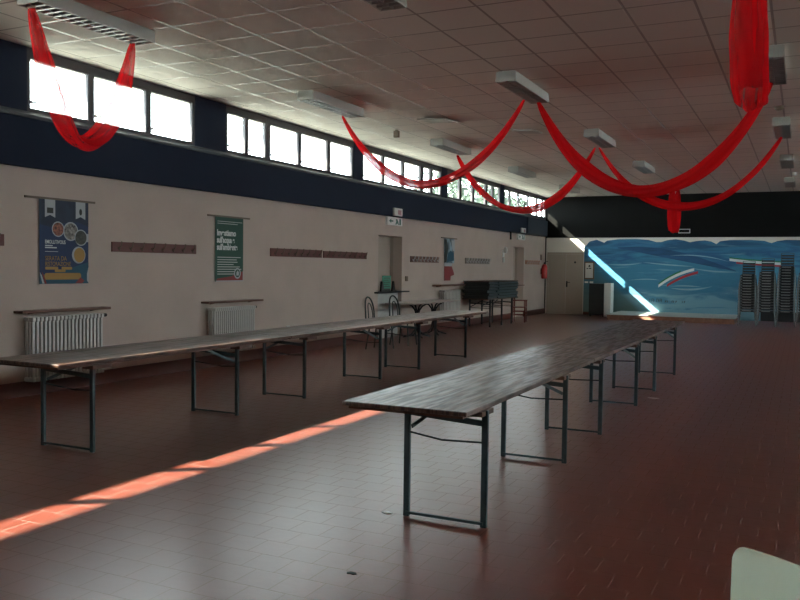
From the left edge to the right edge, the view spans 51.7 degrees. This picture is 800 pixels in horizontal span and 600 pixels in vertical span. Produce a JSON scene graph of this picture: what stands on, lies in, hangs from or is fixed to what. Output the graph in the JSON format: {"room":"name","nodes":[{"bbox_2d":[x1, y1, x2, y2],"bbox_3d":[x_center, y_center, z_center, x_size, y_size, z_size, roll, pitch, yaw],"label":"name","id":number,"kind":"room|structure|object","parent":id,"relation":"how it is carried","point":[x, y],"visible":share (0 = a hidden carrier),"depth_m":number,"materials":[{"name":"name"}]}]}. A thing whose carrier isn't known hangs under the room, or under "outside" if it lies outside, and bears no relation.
{"room":"event hall","nodes":[
{"label":"event hall","id":0,"kind":"room"},
{"bbox_2d":[0,39,545,384],"bbox_3d":[-2.056,-1.064,14.407,0.220,4.020,32.150,2,3,26],"label":"wall","id":1,"kind":"structure","parent":0,"point":[150,296],"depth_m":12.34,"materials":[{"name":"beige paint"}]},
{"bbox_2d":[24,195,94,283],"bbox_3d":[-4.085,-0.709,9.975,0.024,1.025,1.045,2,3,26],"label":"poster","id":2,"kind":"object","parent":1,"relation":"attached to","point":[63,223],"visible":1,"depth_m":9.99,"materials":[{"name":"blue paper"}]},
{"bbox_2d":[64,223,76,239],"bbox_3d":[-4.017,-0.836,10.085,0.002,0.200,0.200,2,3,26],"label":"photo","id":3,"kind":"object","parent":2,"relation":"attached to","point":[70,229],"depth_m":10.08},
{"bbox_2d":[75,231,85,244],"bbox_3d":[-3.949,-0.770,10.226,0.002,0.174,0.174,2,3,26],"label":"photo","id":4,"kind":"object","parent":2,"relation":"attached to","point":[80,236],"depth_m":10.22},
{"bbox_2d":[14,306,110,313],"bbox_3d":[-4.045,0.129,9.975,0.150,0.050,1.330,2,3,26],"label":"wall shelf","id":5,"kind":"object","parent":1,"relation":"attached to","point":[100,307],"visible":1,"depth_m":9.83,"materials":[{"name":"brown wood"}]},
{"bbox_2d":[24,313,106,381],"bbox_3d":[-4.018,0.550,9.982,0.210,0.740,1.180,2,3,26],"label":"radiator","id":6,"kind":"object","parent":1,"relation":"attached to","point":[43,334],"visible":0.76,"depth_m":9.79,"materials":[{"name":"white metal"}]},
{"bbox_2d":[27,47,194,145],"bbox_3d":[-3.662,-2.551,10.805,0.098,0.800,2.920,2,3,26],"label":"window","id":7,"kind":"structure","parent":1,"relation":"in","point":[90,71],"depth_m":10.67,"materials":[{"name":"brown metal"}]},
{"bbox_2d":[111,241,195,253],"bbox_3d":[-3.343,-0.719,11.429,0.092,0.136,1.650,2,3,26],"label":"coat rack","id":8,"kind":"object","parent":1,"relation":"attached to","point":[121,246],"visible":1,"depth_m":11.34,"materials":[{"name":"brown wood"}]},
{"bbox_2d":[207,214,249,281],"bbox_3d":[-2.664,-0.799,12.893,0.021,1.015,1.040,2,3,26],"label":"poster","id":9,"kind":"object","parent":1,"relation":"attached to","point":[228,229],"visible":1,"depth_m":12.87,"materials":[{"name":"green paper"}]},
{"bbox_2d":[217,221,240,271],"bbox_3d":[-2.654,-0.811,12.899,0.001,0.821,0.620,2,3,26],"label":"print","id":10,"kind":"object","parent":9,"relation":"attached to","point":[228,232],"depth_m":12.88,"materials":[{"name":"green paper"}]},
{"bbox_2d":[208,305,256,351],"bbox_3d":[-2.604,0.441,12.878,0.210,0.680,1.130,2,3,26],"label":"radiator","id":11,"kind":"object","parent":1,"relation":"attached to","point":[221,320],"visible":0.72,"depth_m":12.70,"materials":[{"name":"white metal"}]},
{"bbox_2d":[201,299,263,303],"bbox_3d":[-2.604,0.029,12.931,0.150,0.050,1.390,2,3,26],"label":"wall shelf","id":12,"kind":"object","parent":1,"relation":"attached to","point":[243,300],"visible":1,"depth_m":12.80,"materials":[{"name":"brown wood"}]},
{"bbox_2d":[0,106,526,216],"bbox_3d":[-2.550,-2.256,13.216,0.305,0.085,29.650,2,3,26],"label":"trim","id":13,"kind":"structure","parent":1,"relation":"attached to","point":[3,109],"depth_m":12.80,"materials":[{"name":"grey paint"}]},
{"bbox_2d":[0,308,543,399],"bbox_3d":[-1.984,0.862,14.410,0.018,0.172,32.100,2,3,26],"label":"baseboard","id":14,"kind":"structure","parent":1,"relation":"attached to","point":[17,389],"depth_m":11.99,"materials":[{"name":"ceramic"}]},
{"bbox_2d":[0,112,545,236],"bbox_3d":[-2.028,-1.982,14.335,0.280,0.580,32.100,2,3,26],"label":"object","id":15,"kind":"structure","parent":1,"relation":"attached to","point":[24,141],"depth_m":12.37,"materials":[{"name":"blue paint"}]},
{"bbox_2d":[226,105,353,178],"bbox_3d":[-1.822,-2.680,14.578,0.098,0.800,4.040,2,3,26],"label":"window","id":16,"kind":"structure","parent":1,"relation":"in","point":[267,122],"depth_m":14.08,"materials":[{"name":"brown metal"}]},
{"bbox_2d":[270,248,321,257],"bbox_3d":[-1.789,-0.832,14.614,0.092,0.146,1.640,2,3,26],"label":"coat rack","id":17,"kind":"object","parent":1,"relation":"attached to","point":[279,252],"visible":1,"depth_m":14.53,"materials":[{"name":"brown wood"}]},
{"bbox_2d":[323,251,367,258],"bbox_3d":[-1.029,-0.880,16.172,0.092,0.136,1.690,2,3,26],"label":"coat rack","id":18,"kind":"object","parent":1,"relation":"attached to","point":[326,254],"visible":1,"depth_m":16.11,"materials":[{"name":"brown wood"}]},
{"bbox_2d":[378,236,392,290],"bbox_3d":[-0.471,-0.332,18.112,0.130,2.300,1.250,2,3,26],"label":"wall niche","id":19,"kind":"object","parent":1,"relation":"in","point":[385,243],"depth_m":18.39,"materials":[{"name":"beige paint"}]},
{"bbox_2d":[377,293,397,337],"bbox_3d":[-0.313,0.338,18.058,0.040,0.970,1.110,2,3,26],"label":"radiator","id":20,"kind":"object","parent":1,"relation":"attached to","point":[383,309],"visible":0.43,"depth_m":18.04,"materials":[{"name":"white metal"}]},
{"bbox_2d":[362,144,441,196],"bbox_3d":[0.117,-2.815,18.553,0.098,0.800,4.070,2,3,26],"label":"window","id":21,"kind":"structure","parent":1,"relation":"in","point":[421,165],"depth_m":18.48,"materials":[{"name":"brown metal"}]},
{"bbox_2d":[410,256,439,262],"bbox_3d":[0.622,-0.960,19.561,0.092,0.146,1.610,2,3,26],"label":"coat rack","id":22,"kind":"object","parent":1,"relation":"attached to","point":[429,259],"visible":1,"depth_m":19.52,"materials":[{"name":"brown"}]},
{"bbox_2d":[441,237,456,280],"bbox_3d":[1.245,-1.033,20.908,0.028,1.080,1.020,2,3,26],"label":"poster","id":23,"kind":"object","parent":1,"relation":"attached to","point":[449,243],"visible":1,"depth_m":20.85,"materials":[{"name":"multicoloured paper"}]},
{"bbox_2d":[439,289,460,321],"bbox_3d":[1.254,0.128,20.787,0.210,0.770,1.200,2,3,26],"label":"radiator","id":24,"kind":"object","parent":1,"relation":"attached to","point":[454,294],"visible":0.67,"depth_m":20.59,"materials":[{"name":"white metal"}]},
{"bbox_2d":[447,169,499,208],"bbox_3d":[2.049,-2.949,22.515,0.098,0.800,4.050,2,3,26],"label":"window","id":25,"kind":"structure","parent":1,"relation":"in","point":[486,183],"depth_m":22.43,"materials":[{"name":"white metal"}]},
{"bbox_2d":[504,185,545,219],"bbox_3d":[4.071,-3.090,26.661,0.098,0.800,4.480,2,3,26],"label":"window","id":26,"kind":"structure","parent":1,"relation":"in","point":[507,188],"depth_m":26.81,"materials":[{"name":"glass"}]},
{"bbox_2d":[526,217,547,236],"bbox_3d":[4.567,-2.424,27.561,0.100,0.530,2.230,2,3,26],"label":"trim","id":27,"kind":"structure","parent":1,"relation":"attached to","point":[534,226],"depth_m":27.43,"materials":[{"name":"blue"}]},
{"bbox_2d":[0,313,799,599],"bbox_3d":[4.913,1.270,11.060,15.870,0.200,32.600,2,3,26],"label":"floor","id":28,"kind":"structure","parent":0,"point":[282,498],"depth_m":6.03,"materials":[{"name":"ceramic"}]},
{"bbox_2d":[0,333,290,452],"bbox_3d":[-2.267,0.820,7.924,0.790,0.770,3.192,2,3,26],"label":"folding table","id":29,"kind":"object","parent":28,"relation":"on","point":[59,362],"visible":1,"depth_m":7.24,"materials":[{"name":"brown wood"}]},
{"bbox_2d":[234,319,412,398],"bbox_3d":[-0.865,0.722,10.799,0.790,0.770,3.192,2,3,26],"label":"folding table","id":30,"kind":"object","parent":28,"relation":"on","point":[311,331],"visible":0.91,"depth_m":10.30,"materials":[{"name":"brown wood"}]},
{"bbox_2d":[365,296,393,348],"bbox_3d":[-0.394,0.431,15.543,0.510,0.987,0.430,2,2,22],"label":"garden chair","id":31,"kind":"object","parent":28,"relation":"on","point":[373,310],"visible":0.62,"depth_m":15.62,"materials":[{"name":"black metal"}]},
{"bbox_2d":[389,295,416,345],"bbox_3d":[0.055,0.400,16.463,0.510,0.987,0.430,2,3,29],"label":"garden chair","id":32,"kind":"object","parent":28,"relation":"on","point":[391,295],"visible":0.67,"depth_m":16.50,"materials":[{"name":"black metal"}]},
{"bbox_2d":[385,299,459,337],"bbox_3d":[0.545,0.418,18.616,0.680,0.784,2.600,2,3,26],"label":"cafe table","id":33,"kind":"object","parent":28,"relation":"on","point":[429,301],"visible":0.69,"depth_m":18.36,"materials":[{"name":"beige"}]},
{"bbox_2d":[366,310,487,369],"bbox_3d":[0.537,0.624,13.673,0.790,0.770,3.192,2,3,26],"label":"folding table","id":34,"kind":"object","parent":28,"relation":"on","point":[418,318],"visible":0.91,"depth_m":13.31,"materials":[{"name":"brown wood"}]},
{"bbox_2d":[343,354,593,527],"bbox_3d":[0.693,0.938,6.161,0.790,0.750,3.132,2,3,26],"label":"folding table","id":35,"kind":"object","parent":28,"relation":"on","point":[456,395],"visible":1,"depth_m":5.34,"materials":[{"name":"brown wood"}]},
{"bbox_2d":[462,296,517,326],"bbox_3d":[2.491,0.302,22.560,0.720,0.750,2.500,2,3,26],"label":"table","id":36,"kind":"object","parent":28,"relation":"on","point":[469,299],"visible":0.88,"depth_m":22.42,"materials":[{"name":"brown wood"}]},
{"bbox_2d":[462,293,516,298],"bbox_3d":[2.477,-0.108,22.498,0.725,0.076,2.400,2,3,26],"label":"table","id":37,"kind":"object","parent":36,"relation":"on","point":[508,295],"visible":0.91,"depth_m":21.56,"materials":[{"name":"grey metal"}]},
{"bbox_2d":[463,291,517,295],"bbox_3d":[2.508,-0.187,22.535,0.725,0.076,2.400,2,3,26],"label":"table","id":38,"kind":"object","parent":37,"relation":"on","point":[510,292],"visible":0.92,"depth_m":21.60,"materials":[{"name":"grey metal"}]},
{"bbox_2d":[462,288,516,292],"bbox_3d":[2.452,-0.262,22.460,0.725,0.076,2.400,2,3,26],"label":"table","id":39,"kind":"object","parent":38,"relation":"on","point":[464,290],"visible":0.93,"depth_m":21.50,"materials":[{"name":"grey metal"}]},
{"bbox_2d":[464,286,517,289],"bbox_3d":[2.506,-0.340,22.509,0.725,0.076,2.400,2,3,26],"label":"table","id":40,"kind":"object","parent":39,"relation":"on","point":[466,287],"visible":0.93,"depth_m":21.56,"materials":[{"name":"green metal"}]},
{"bbox_2d":[465,283,518,286],"bbox_3d":[2.524,-0.419,22.575,0.725,0.076,2.400,2,3,26],"label":"table","id":41,"kind":"object","parent":40,"relation":"on","point":[502,284],"visible":0.91,"depth_m":21.62,"materials":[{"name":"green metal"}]},
{"bbox_2d":[463,280,517,283],"bbox_3d":[2.499,-0.493,22.474,0.725,0.076,2.400,2,3,26],"label":"table","id":42,"kind":"object","parent":41,"relation":"on","point":[470,281],"visible":1,"depth_m":21.74,"materials":[{"name":"brown wood"}]},
{"bbox_2d":[512,298,526,322],"bbox_3d":[3.458,0.207,23.867,0.390,0.860,0.380,1,2,16],"label":"wooden chair","id":43,"kind":"object","parent":28,"relation":"on","point":[514,300],"visible":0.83,"depth_m":23.75,"materials":[{"name":"red wood"}]},
{"bbox_2d":[512,332,651,434],"bbox_3d":[2.069,0.842,8.982,0.790,0.750,3.132,2,3,26],"label":"folding table","id":44,"kind":"object","parent":28,"relation":"on","point":[597,346],"visible":0.86,"depth_m":8.50,"materials":[{"name":"brown wood"}]},
{"bbox_2d":[589,283,613,316],"bbox_3d":[6.654,-0.011,27.328,0.705,1.100,0.507,2,3,26],"label":"base cabinet","id":45,"kind":"object","parent":28,"relation":"on","point":[601,296],"visible":0.87,"depth_m":27.13,"materials":[{"name":"black plastic"}]},
{"bbox_2d":[590,319,684,390],"bbox_3d":[3.445,0.746,11.803,0.790,0.750,3.132,2,3,26],"label":"folding table","id":46,"kind":"object","parent":28,"relation":"on","point":[635,326],"visible":0.84,"depth_m":11.35,"materials":[{"name":"brown wood"}]},
{"bbox_2d":[730,547,799,599],"bbox_3d":[0.746,1.073,1.950,0.541,0.822,0.442,0,2,-19],"label":"plastic chair","id":47,"kind":"object","parent":28,"relation":"on","point":[755,575],"visible":1,"depth_m":2.14,"materials":[{"name":"white plastic"}]},
{"bbox_2d":[756,307,775,326],"bbox_3d":[10.429,0.320,23.509,0.486,0.846,0.667,2,3,26],"label":"chair","id":48,"kind":"object","parent":28,"relation":"on","point":[761,311],"visible":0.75,"depth_m":23.53,"materials":[{"name":"grey"}]},
{"bbox_2d":[756,304,775,323],"bbox_3d":[10.427,0.242,23.501,0.486,0.846,0.667,2,3,26],"label":"chair","id":49,"kind":"object","parent":48,"relation":"on","point":[760,308],"visible":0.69,"depth_m":23.43,"materials":[{"name":"grey"}]},
{"bbox_2d":[756,304,775,320],"bbox_3d":[10.425,0.164,23.492,0.486,0.846,0.667,2,3,26],"label":"chair","id":50,"kind":"object","parent":49,"relation":"on","point":[760,305],"visible":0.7,"depth_m":23.33,"materials":[{"name":"grey plastic"}]},
{"bbox_2d":[756,299,775,317],"bbox_3d":[10.424,0.086,23.484,0.486,0.846,0.667,2,3,26],"label":"chair","id":51,"kind":"object","parent":50,"relation":"on","point":[766,303],"visible":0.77,"depth_m":23.34,"materials":[{"name":"grey"}]},
{"bbox_2d":[757,296,775,312],"bbox_3d":[10.422,0.009,23.475,0.486,0.846,0.667,2,3,26],"label":"chair","id":52,"kind":"object","parent":51,"relation":"on","point":[760,300],"visible":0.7,"depth_m":23.55,"materials":[{"name":"grey plastic"}]},
{"bbox_2d":[757,297,775,309],"bbox_3d":[10.421,-0.069,23.467,0.486,0.846,0.667,2,3,26],"label":"chair","id":53,"kind":"object","parent":52,"relation":"on","point":[759,297],"visible":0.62,"depth_m":23.30,"materials":[{"name":"grey plastic"}]},
{"bbox_2d":[757,294,775,307],"bbox_3d":[10.419,-0.147,23.458,0.486,0.846,0.667,2,3,26],"label":"chair","id":54,"kind":"object","parent":53,"relation":"on","point":[772,295],"visible":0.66,"depth_m":23.29,"materials":[{"name":"grey"}]},
{"bbox_2d":[757,288,775,307],"bbox_3d":[10.417,-0.225,23.450,0.486,0.846,0.667,2,3,26],"label":"chair","id":55,"kind":"object","parent":54,"relation":"on","point":[760,292],"visible":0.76,"depth_m":23.30,"materials":[{"name":"grey plastic"}]},
{"bbox_2d":[757,285,775,304],"bbox_3d":[10.416,-0.302,23.441,0.486,0.846,0.667,2,3,26],"label":"chair","id":56,"kind":"object","parent":55,"relation":"on","point":[760,289],"visible":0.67,"depth_m":23.52,"materials":[{"name":"grey"}]},
{"bbox_2d":[757,285,775,301],"bbox_3d":[10.414,-0.380,23.433,0.486,0.846,0.667,2,3,26],"label":"chair","id":57,"kind":"object","parent":56,"relation":"on","point":[761,286],"visible":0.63,"depth_m":23.28,"materials":[{"name":"grey plastic"}]},
{"bbox_2d":[757,271,776,298],"bbox_3d":[10.412,-0.458,23.424,0.486,0.846,0.667,2,3,26],"label":"chair","id":58,"kind":"object","parent":57,"relation":"on","point":[769,284],"visible":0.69,"depth_m":23.28,"materials":[{"name":"grey"}]},
{"bbox_2d":[757,277,776,296],"bbox_3d":[10.411,-0.535,23.416,0.486,0.846,0.667,2,3,26],"label":"chair","id":59,"kind":"object","parent":58,"relation":"on","point":[760,281],"visible":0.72,"depth_m":23.28,"materials":[{"name":"grey plastic"}]},
{"bbox_2d":[757,267,776,293],"bbox_3d":[10.409,-0.613,23.407,0.486,0.846,0.667,2,3,26],"label":"chair","id":60,"kind":"object","parent":59,"relation":"on","point":[761,278],"visible":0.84,"depth_m":23.28,"materials":[{"name":"grey plastic"}]},
{"bbox_2d":[757,269,776,290],"bbox_3d":[10.407,-0.691,23.398,0.486,0.846,0.667,2,3,26],"label":"chair","id":61,"kind":"object","parent":60,"relation":"on","point":[761,275],"visible":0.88,"depth_m":23.49,"materials":[{"name":"grey plastic"}]},
{"bbox_2d":[757,258,776,287],"bbox_3d":[10.406,-0.769,23.390,0.486,0.846,0.667,2,3,26],"label":"chair","id":62,"kind":"object","parent":61,"relation":"on","point":[763,264],"visible":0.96,"depth_m":23.56,"materials":[{"name":"grey plastic"}]},
{"bbox_2d":[776,310,794,327],"bbox_3d":[10.878,0.334,23.291,0.486,0.846,0.667,2,3,26],"label":"chair","id":63,"kind":"object","parent":28,"relation":"on","point":[779,311],"visible":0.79,"depth_m":23.10,"materials":[{"name":"grey"}]},
{"bbox_2d":[776,305,794,324],"bbox_3d":[10.877,0.256,23.282,0.486,0.846,0.667,2,3,26],"label":"chair","id":64,"kind":"object","parent":63,"relation":"on","point":[784,309],"visible":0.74,"depth_m":23.15,"materials":[{"name":"grey"}]},
{"bbox_2d":[776,302,794,321],"bbox_3d":[10.875,0.179,23.273,0.486,0.846,0.667,2,3,26],"label":"chair","id":65,"kind":"object","parent":64,"relation":"on","point":[779,306],"visible":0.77,"depth_m":23.34,"materials":[{"name":"grey"}]},
{"bbox_2d":[776,299,794,318],"bbox_3d":[10.873,0.101,23.265,0.486,0.846,0.667,2,3,26],"label":"chair","id":66,"kind":"object","parent":65,"relation":"on","point":[779,303],"visible":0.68,"depth_m":23.11,"materials":[{"name":"grey"}]},
{"bbox_2d":[776,300,794,315],"bbox_3d":[10.872,0.023,23.256,0.486,0.846,0.667,2,3,26],"label":"chair","id":67,"kind":"object","parent":66,"relation":"on","point":[792,301],"visible":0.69,"depth_m":23.07,"materials":[{"name":"grey plastic"}]},
{"bbox_2d":[776,294,794,312],"bbox_3d":[10.870,-0.055,23.248,0.486,0.846,0.667,2,3,26],"label":"chair","id":68,"kind":"object","parent":67,"relation":"on","point":[783,298],"visible":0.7,"depth_m":23.10,"materials":[{"name":"grey plastic"}]},
{"bbox_2d":[776,291,794,309],"bbox_3d":[10.868,-0.132,23.239,0.486,0.846,0.667,2,3,26],"label":"chair","id":69,"kind":"object","parent":68,"relation":"on","point":[780,295],"visible":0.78,"depth_m":23.29,"materials":[{"name":"grey plastic"}]},
{"bbox_2d":[776,288,795,307],"bbox_3d":[10.867,-0.210,23.231,0.486,0.846,0.667,2,3,26],"label":"chair","id":70,"kind":"object","parent":69,"relation":"on","point":[780,292],"visible":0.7,"depth_m":23.08,"materials":[{"name":"grey plastic"}]},
{"bbox_2d":[776,288,795,304],"bbox_3d":[10.865,-0.288,23.222,0.486,0.846,0.667,2,3,26],"label":"chair","id":71,"kind":"object","parent":70,"relation":"on","point":[780,289],"visible":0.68,"depth_m":23.06,"materials":[{"name":"grey"}]},
{"bbox_2d":[776,283,795,302],"bbox_3d":[10.863,-0.366,23.214,0.486,0.846,0.667,2,3,26],"label":"chair","id":72,"kind":"object","parent":71,"relation":"on","point":[782,287],"visible":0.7,"depth_m":23.04,"materials":[{"name":"grey plastic"}]},
{"bbox_2d":[777,280,795,299],"bbox_3d":[10.862,-0.443,23.205,0.486,0.846,0.667,2,3,26],"label":"chair","id":73,"kind":"object","parent":72,"relation":"on","point":[780,284],"visible":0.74,"depth_m":23.13,"materials":[{"name":"grey plastic"}]},
{"bbox_2d":[777,277,795,296],"bbox_3d":[10.860,-0.521,23.197,0.486,0.846,0.667,2,3,26],"label":"chair","id":74,"kind":"object","parent":73,"relation":"on","point":[780,281],"visible":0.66,"depth_m":23.04,"materials":[{"name":"grey plastic"}]},
{"bbox_2d":[777,277,795,293],"bbox_3d":[10.858,-0.599,23.188,0.486,0.846,0.667,2,3,26],"label":"chair","id":75,"kind":"object","parent":74,"relation":"on","point":[780,278],"visible":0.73,"depth_m":23.03,"materials":[{"name":"grey plastic"}]},
{"bbox_2d":[777,262,795,290],"bbox_3d":[10.857,-0.677,23.180,0.486,0.846,0.667,2,3,26],"label":"chair","id":76,"kind":"object","parent":75,"relation":"on","point":[783,276],"visible":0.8,"depth_m":23.25,"materials":[{"name":"grey plastic"}]},
{"bbox_2d":[777,269,795,288],"bbox_3d":[10.855,-0.754,23.171,0.486,0.846,0.667,2,3,26],"label":"chair","id":77,"kind":"object","parent":76,"relation":"on","point":[780,273],"visible":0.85,"depth_m":23.03,"materials":[{"name":"grey plastic"}]},
{"bbox_2d":[777,265,795,285],"bbox_3d":[10.854,-0.832,23.163,0.486,0.846,0.667,2,3,26],"label":"chair","id":78,"kind":"object","parent":77,"relation":"on","point":[780,270],"visible":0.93,"depth_m":23.24,"materials":[{"name":"grey"}]},
{"bbox_2d":[777,253,795,282],"bbox_3d":[10.852,-0.910,23.154,0.486,0.846,0.667,2,3,26],"label":"chair","id":79,"kind":"object","parent":78,"relation":"on","point":[782,256],"visible":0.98,"depth_m":23.33,"materials":[{"name":"grey plastic"}]},
{"bbox_2d":[0,0,799,198],"bbox_3d":[4.867,-2.950,10.939,16.250,0.200,32.760,2,3,26],"label":"ceiling","id":80,"kind":"structure","parent":0,"point":[653,76],"depth_m":10.32,"materials":[{"name":"white tile"}]},
{"bbox_2d":[17,0,154,45],"bbox_3d":[-3.044,-2.772,8.147,0.270,0.130,1.500,2,3,26],"label":"ceiling light","id":81,"kind":"object","parent":80,"relation":"attached to","point":[70,11],"visible":1,"depth_m":8.08,"materials":[{"name":"white metal"}]},
{"bbox_2d":[28,8,135,150],"bbox_3d":[-3.131,-2.099,8.233,0.230,1.237,1.338,2,3,26],"label":"tulle festoon","id":82,"kind":"object","parent":81,"relation":"hanging from","point":[113,113],"visible":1,"depth_m":8.00,"materials":[{"name":"red fabric"}]},
{"bbox_2d":[297,90,363,117],"bbox_3d":[-1.007,-2.914,12.325,0.270,0.130,1.500,2,3,26],"label":"ceiling light","id":83,"kind":"object","parent":80,"relation":"attached to","point":[311,97],"visible":1,"depth_m":12.13,"materials":[{"name":"white metal"}]},
{"bbox_2d":[363,0,406,11],"bbox_3d":[-0.384,-2.687,6.853,0.270,0.130,1.500,2,3,26],"label":"ceiling light","id":84,"kind":"object","parent":80,"relation":"attached to","point":[381,5],"visible":1,"depth_m":7.41,"materials":[{"name":"white metal"}]},
{"bbox_2d":[430,138,470,154],"bbox_3d":[1.030,-3.056,16.502,0.270,0.130,1.500,2,3,26],"label":"ceiling light","id":85,"kind":"object","parent":80,"relation":"attached to","point":[441,143],"visible":1,"depth_m":16.26,"materials":[{"name":"white metal"}]},
{"bbox_2d":[456,147,595,213],"bbox_3d":[2.479,-2.364,16.614,2.918,1.238,0.259,2,3,26],"label":"tulle festoon","id":86,"kind":"object","parent":85,"relation":"hanging from","point":[569,185],"visible":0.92,"depth_m":16.51,"materials":[{"name":"red fabric"}]},
{"bbox_2d":[495,70,548,103],"bbox_3d":[1.653,-2.829,11.030,0.270,0.130,1.500,2,3,26],"label":"ceiling light","id":87,"kind":"object","parent":80,"relation":"attached to","point":[513,81],"visible":1,"depth_m":10.79,"materials":[{"name":"white metal"}]},
{"bbox_2d":[342,100,524,188],"bbox_3d":[0.402,-2.246,12.225,3.037,1.184,0.253,2,3,32],"label":"tulle festoon","id":88,"kind":"object","parent":87,"relation":"hanging from","point":[483,155],"visible":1,"depth_m":12.07,"materials":[{"name":"red fabric"}]},
{"bbox_2d":[508,166,535,177],"bbox_3d":[3.068,-3.198,20.680,0.270,0.130,1.500,2,3,26],"label":"ceiling light","id":89,"kind":"object","parent":80,"relation":"attached to","point":[517,170],"visible":1,"depth_m":20.40,"materials":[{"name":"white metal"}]},
{"bbox_2d":[583,128,615,147],"bbox_3d":[3.691,-2.970,15.208,0.270,0.130,1.500,2,3,26],"label":"ceiling light","id":90,"kind":"object","parent":80,"relation":"attached to","point":[596,135],"visible":1,"depth_m":14.92,"materials":[{"name":"white metal"}]},
{"bbox_2d":[632,160,654,173],"bbox_3d":[5.728,-3.112,19.385,0.270,0.130,1.500,2,3,26],"label":"ceiling light","id":91,"kind":"object","parent":80,"relation":"attached to","point":[644,167],"visible":1,"depth_m":19.08,"materials":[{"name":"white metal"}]},
{"bbox_2d":[769,44,786,84],"bbox_3d":[4.386,-2.741,9.700,0.270,0.130,1.500,2,3,26],"label":"ceiling light","id":92,"kind":"object","parent":80,"relation":"attached to","point":[777,64],"visible":0.68,"depth_m":9.39,"materials":[{"name":"white metal"}]},
{"bbox_2d":[537,82,772,196],"bbox_3d":[3.275,-2.058,10.981,3.043,1.388,0.271,2,3,26],"label":"tulle festoon","id":93,"kind":"object","parent":92,"relation":"hanging from","point":[711,162],"visible":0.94,"depth_m":10.88,"materials":[{"name":"red fabric"}]},
{"bbox_2d":[772,116,791,138],"bbox_3d":[6.423,-2.883,13.878,0.270,0.130,1.500,2,3,26],"label":"ceiling light","id":94,"kind":"object","parent":80,"relation":"attached to","point":[781,126],"visible":1,"depth_m":13.45,"materials":[{"name":"white metal"}]},
{"bbox_2d":[599,137,782,210],"bbox_3d":[5.224,-2.264,15.155,3.231,1.258,0.254,2,3,27],"label":"tulle festoon","id":95,"kind":"object","parent":94,"relation":"hanging from","point":[660,203],"visible":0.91,"depth_m":15.00,"materials":[{"name":"red fabric"}]},
{"bbox_2d":[779,154,793,168],"bbox_3d":[8.461,-3.025,18.055,0.270,0.130,1.500,2,3,26],"label":"ceiling light","id":96,"kind":"object","parent":80,"relation":"attached to","point":[786,160],"visible":1,"depth_m":17.55,"materials":[{"name":"white metal"}]},
{"bbox_3d":[2.348,-2.599,5.523,0.270,0.130,1.500,2,3,26],"label":"ceiling light","id":97,"kind":"object","parent":80,"relation":"attached to","visible":0},
{"bbox_2d":[729,0,768,112],"bbox_3d":[2.366,-1.907,5.543,0.243,1.266,1.394,2,3,26],"label":"tulle festoon","id":98,"kind":"object","parent":97,"relation":"hanging from","point":[748,28],"visible":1,"depth_m":5.25,"materials":[{"name":"red fabric"}]},
{"bbox_3d":[7.766,-3.254,23.562,0.270,0.130,1.500,2,3,26],"label":"ceiling light","id":99,"kind":"object","parent":80,"relation":"attached to","visible":0},
{"bbox_2d":[667,190,680,232],"bbox_3d":[7.833,-2.551,23.586,0.307,1.286,1.244,2,3,26],"label":"tulle festoon","id":100,"kind":"object","parent":99,"relation":"hanging from","point":[673,217],"visible":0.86,"depth_m":23.33,"materials":[{"name":"red fabric"}]},
{"bbox_2d":[513,247,516,315],"bbox_3d":[3.470,-0.607,26.193,0.130,2.300,1.200,2,3,26],"label":"wall niche","id":101,"kind":"object","parent":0,"point":[514,248],"visible":0.11,"depth_m":26.65,"materials":[{"name":"beige paint"}]},
{"bbox_2d":[545,191,799,314],"bbox_3d":[12.014,-1.331,25.480,15.810,4.020,0.250,2,3,26],"label":"wall","id":102,"kind":"structure","parent":0,"point":[776,213],"depth_m":26.92,"materials":[{"name":"black paint"}]},
{"bbox_2d":[546,252,583,314],"bbox_3d":[5.673,-0.580,28.470,1.260,2.120,0.080,2,3,26],"label":"door","id":103,"kind":"structure","parent":102,"relation":"in","point":[562,267],"depth_m":28.46,"materials":[{"name":"beige paint"}]},
{"bbox_2d":[584,262,594,278],"bbox_3d":[6.433,-1.005,28.083,0.340,0.600,0.030,2,3,26],"label":"framed notice","id":104,"kind":"object","parent":102,"relation":"attached to","point":[588,266],"visible":1,"depth_m":28.08,"materials":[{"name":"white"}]},
{"bbox_2d":[606,311,740,323],"bbox_3d":[8.552,0.537,25.806,3.730,0.175,2.330,2,3,26],"label":"trim","id":105,"kind":"structure","parent":102,"relation":"attached to","point":[619,315],"depth_m":25.06,"materials":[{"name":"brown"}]},
{"bbox_2d":[583,239,799,320],"bbox_3d":[10.635,-0.646,26.065,9.720,2.570,0.008,2,3,26],"label":"mural","id":106,"kind":"object","parent":102,"relation":"attached to","point":[674,276],"depth_m":26.82,"materials":[{"name":"paint"}]},
{"bbox_2d":[760,313,799,322],"bbox_3d":[13.121,0.569,24.885,4.150,0.300,0.016,2,3,26],"label":"trim","id":107,"kind":"structure","parent":102,"relation":"attached to","point":[782,317],"depth_m":25.53,"materials":[{"name":"grey metal"}]},
{"label":"outside","id":108,"kind":"structure","parent":0,"visible":0},
{"bbox_3d":[-19.304,0.412,31.691,77.600,0.250,120.000,2,3,26],"label":"ground","id":109,"kind":"structure","parent":108,"visible":0},
{"bbox_2d":[410,171,513,206],"bbox_3d":[2.658,-2.694,35.785,4.425,6.197,6.618,1,2,16],"label":"tree","id":110,"kind":"object","parent":109,"relation":"on","point":[453,185],"visible":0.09,"depth_m":34.62,"materials":[{"name":"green plant"}]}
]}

